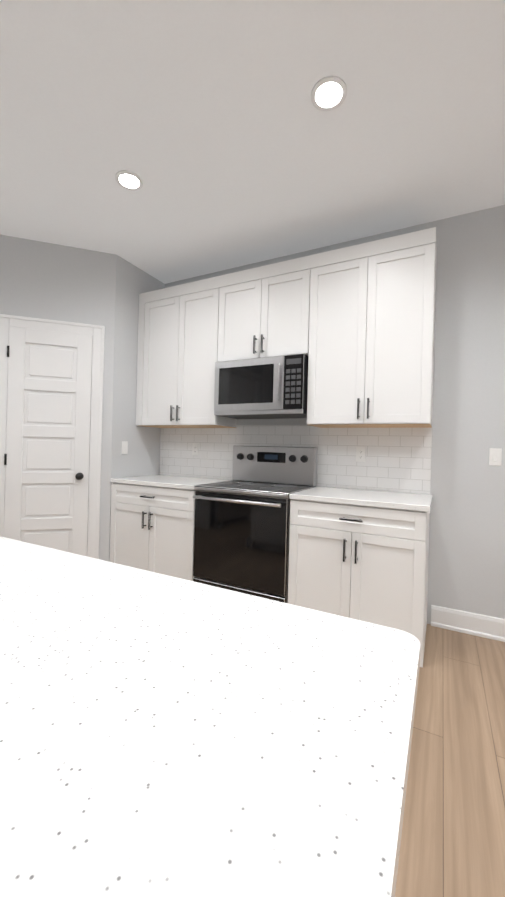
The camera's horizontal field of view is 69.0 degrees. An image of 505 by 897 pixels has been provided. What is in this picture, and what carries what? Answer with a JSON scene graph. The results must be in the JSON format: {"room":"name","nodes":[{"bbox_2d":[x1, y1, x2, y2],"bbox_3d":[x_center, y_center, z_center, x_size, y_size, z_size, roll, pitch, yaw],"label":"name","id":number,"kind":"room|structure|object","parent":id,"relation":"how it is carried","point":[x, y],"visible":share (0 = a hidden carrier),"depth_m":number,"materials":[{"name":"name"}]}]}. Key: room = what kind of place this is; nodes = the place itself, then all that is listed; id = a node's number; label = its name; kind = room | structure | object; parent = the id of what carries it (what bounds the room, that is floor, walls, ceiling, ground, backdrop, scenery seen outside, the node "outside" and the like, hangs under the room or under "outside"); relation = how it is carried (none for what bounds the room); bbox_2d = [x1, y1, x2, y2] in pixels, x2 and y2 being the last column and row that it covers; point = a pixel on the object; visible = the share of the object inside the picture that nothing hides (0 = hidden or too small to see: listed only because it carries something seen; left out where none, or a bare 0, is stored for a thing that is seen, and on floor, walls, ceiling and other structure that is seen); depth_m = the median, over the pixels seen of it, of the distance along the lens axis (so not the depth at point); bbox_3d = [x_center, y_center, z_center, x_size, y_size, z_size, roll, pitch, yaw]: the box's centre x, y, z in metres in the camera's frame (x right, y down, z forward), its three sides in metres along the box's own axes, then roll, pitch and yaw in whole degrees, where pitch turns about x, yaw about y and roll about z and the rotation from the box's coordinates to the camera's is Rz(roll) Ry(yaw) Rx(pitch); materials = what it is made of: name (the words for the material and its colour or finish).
{"room":"kitchen","nodes":[
{"label":"kitchen","id":0,"kind":"room"},
{"bbox_2d":[0,235,164,561],"bbox_3d":[-1.827,-0.271,3.488,1.335,2.870,1.306,2,0,27],"label":"wall","id":1,"kind":"structure","parent":0,"point":[45,280],"depth_m":3.19,"materials":[{"name":"grey paint"}]},
{"bbox_2d":[4,326,92,555],"bbox_3d":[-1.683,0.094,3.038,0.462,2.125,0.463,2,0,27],"label":"pantry door","id":2,"kind":"structure","parent":1,"relation":"in","point":[46,458],"depth_m":3.03,"materials":[{"name":"white wood"}]},
{"bbox_2d":[0,314,104,558],"bbox_3d":[-1.685,0.054,3.048,0.800,2.230,0.025,1,0,-18],"label":"door frame","id":3,"kind":"structure","parent":1,"relation":"attached to","point":[96,332],"depth_m":3.13,"materials":[{"name":"white wood"}]},
{"bbox_2d":[121,441,127,453],"bbox_3d":[-1.157,-0.008,3.333,0.011,0.115,0.070,2,0,27],"label":"light switch","id":4,"kind":"object","parent":1,"relation":"attached to","point":[124,447],"visible":1,"depth_m":3.33,"materials":[{"name":"white plastic"}]},
{"bbox_2d":[0,0,504,283],"bbox_3d":[-0.043,-1.683,-0.066,7.940,0.060,9.070,2,0,27],"label":"ceiling","id":5,"kind":"structure","parent":0,"point":[219,133],"depth_m":1.88,"materials":[{"name":"paint"}]},
{"bbox_2d":[115,170,142,190],"bbox_3d":[-0.769,-1.672,2.297,0.161,0.010,0.161,2,0,15],"label":"recessed light","id":6,"kind":"object","parent":5,"relation":"in","point":[129,180],"depth_m":2.29,"materials":[{"name":"white"}]},
{"bbox_2d":[311,76,346,110],"bbox_3d":[0.354,-1.641,1.705,0.161,0.010,0.161,2,0,15],"label":"recessed light","id":7,"kind":"object","parent":5,"relation":"in","point":[328,93],"depth_m":1.70,"materials":[{"name":"white"}]},
{"bbox_2d":[165,205,504,623],"bbox_3d":[-0.121,-0.226,3.409,4.440,2.870,0.120,2,0,27],"label":"wall","id":8,"kind":"structure","parent":0,"point":[466,565],"depth_m":2.52,"materials":[{"name":"grey paint"}]},
{"bbox_2d":[136,274,236,427],"bbox_3d":[-0.577,-0.818,3.381,0.948,1.230,0.349,2,0,27],"label":"upper cabinet","id":9,"kind":"object","parent":8,"relation":"attached to","point":[181,327],"depth_m":3.21,"materials":[{"name":"white wood"}]},
{"bbox_2d":[224,255,311,360],"bbox_3d":[0.146,-1.056,3.010,0.784,0.715,0.349,2,0,27],"label":"upper cabinet","id":10,"kind":"object","parent":8,"relation":"attached to","point":[268,308],"depth_m":2.83,"materials":[{"name":"white wood"}]},
{"bbox_2d":[214,354,307,418],"bbox_3d":[0.112,-0.474,2.975,0.760,0.430,0.438,2,0,27],"label":"microwave","id":11,"kind":"object","parent":10,"relation":"attached to","point":[275,387],"visible":0.98,"depth_m":2.79,"materials":[{"name":"silver metal"}]},
{"bbox_2d":[159,425,431,493],"bbox_3d":[0.164,0.047,3.186,2.491,0.500,0.007,2,0,27],"label":"tile backsplash","id":12,"kind":"structure","parent":8,"relation":"attached to","point":[397,459],"depth_m":2.93,"materials":[{"name":"white tile"}]},
{"bbox_2d":[192,443,198,454],"bbox_3d":[-0.552,0.007,3.547,0.070,0.115,0.009,2,0,27],"label":"electrical outlet","id":13,"kind":"object","parent":12,"relation":"attached to","point":[195,446],"visible":1,"depth_m":3.54,"materials":[{"name":"white plastic"}]},
{"bbox_2d":[356,447,365,461],"bbox_3d":[0.834,0.045,2.830,0.070,0.115,0.009,2,0,27],"label":"electrical outlet","id":14,"kind":"object","parent":12,"relation":"attached to","point":[360,453],"visible":1,"depth_m":2.83,"materials":[{"name":"white plastic"}]},
{"bbox_2d":[307,227,436,427],"bbox_3d":[0.823,-0.780,2.657,0.876,1.230,0.349,2,0,27],"label":"upper cabinet","id":15,"kind":"object","parent":8,"relation":"attached to","point":[355,324],"depth_m":2.47,"materials":[{"name":"white wood"}]},
{"bbox_2d":[431,605,504,641],"bbox_3d":[1.477,1.183,2.486,0.483,0.140,0.022,2,0,27],"label":"baseboard","id":16,"kind":"structure","parent":8,"relation":"attached to","point":[485,626],"depth_m":2.47,"materials":[{"name":"white wood"}]},
{"bbox_2d":[489,448,501,465],"bbox_3d":[1.609,0.056,2.437,0.070,0.115,0.011,2,0,27],"label":"light switch","id":17,"kind":"object","parent":8,"relation":"attached to","point":[495,456],"visible":1,"depth_m":2.44,"materials":[{"name":"white plastic"}]},
{"bbox_2d":[395,624,504,896],"bbox_3d":[-0.119,1.246,-0.060,7.940,0.060,9.070,2,0,27],"label":"floor","id":18,"kind":"structure","parent":0,"point":[453,838],"depth_m":1.39,"materials":[{"name":"brown wood"}]},
{"bbox_2d":[110,483,194,580],"bbox_3d":[-0.714,0.751,3.257,0.894,0.885,0.663,2,0,27],"label":"base cabinet","id":19,"kind":"object","parent":18,"relation":"on","point":[151,528],"visible":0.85,"depth_m":2.98,"materials":[{"name":"white wood"}]},
{"bbox_2d":[110,475,234,489],"bbox_3d":[-0.695,0.291,3.269,0.898,0.034,0.626,2,0,27],"label":"countertop","id":20,"kind":"structure","parent":19,"relation":"on","point":[178,482],"depth_m":3.13,"materials":[{"name":"white stone"}]},
{"bbox_2d":[0,536,419,896],"bbox_3d":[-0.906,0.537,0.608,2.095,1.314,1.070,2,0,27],"label":"kitchen island","id":21,"kind":"object","parent":18,"relation":"on","point":[162,735],"visible":1,"depth_m":0.38,"materials":[{"name":"white stone"}]},
{"bbox_2d":[193,445,317,602],"bbox_3d":[0.021,0.596,2.856,0.760,1.234,0.690,2,0,27],"label":"range","id":22,"kind":"object","parent":18,"relation":"on","point":[241,532],"visible":0.81,"depth_m":2.65,"materials":[{"name":"silver metal"}]},
{"bbox_2d":[288,499,429,666],"bbox_3d":[0.734,0.791,2.508,0.822,0.885,0.663,2,0,27],"label":"base cabinet","id":23,"kind":"object","parent":18,"relation":"on","point":[365,563],"visible":0.73,"depth_m":2.23,"materials":[{"name":"white wood"}]},
{"bbox_2d":[289,486,432,511],"bbox_3d":[0.759,0.331,2.517,0.841,0.034,0.626,2,0,27],"label":"countertop","id":24,"kind":"structure","parent":23,"relation":"on","point":[398,500],"depth_m":2.35,"materials":[{"name":"white stone"}]}
]}

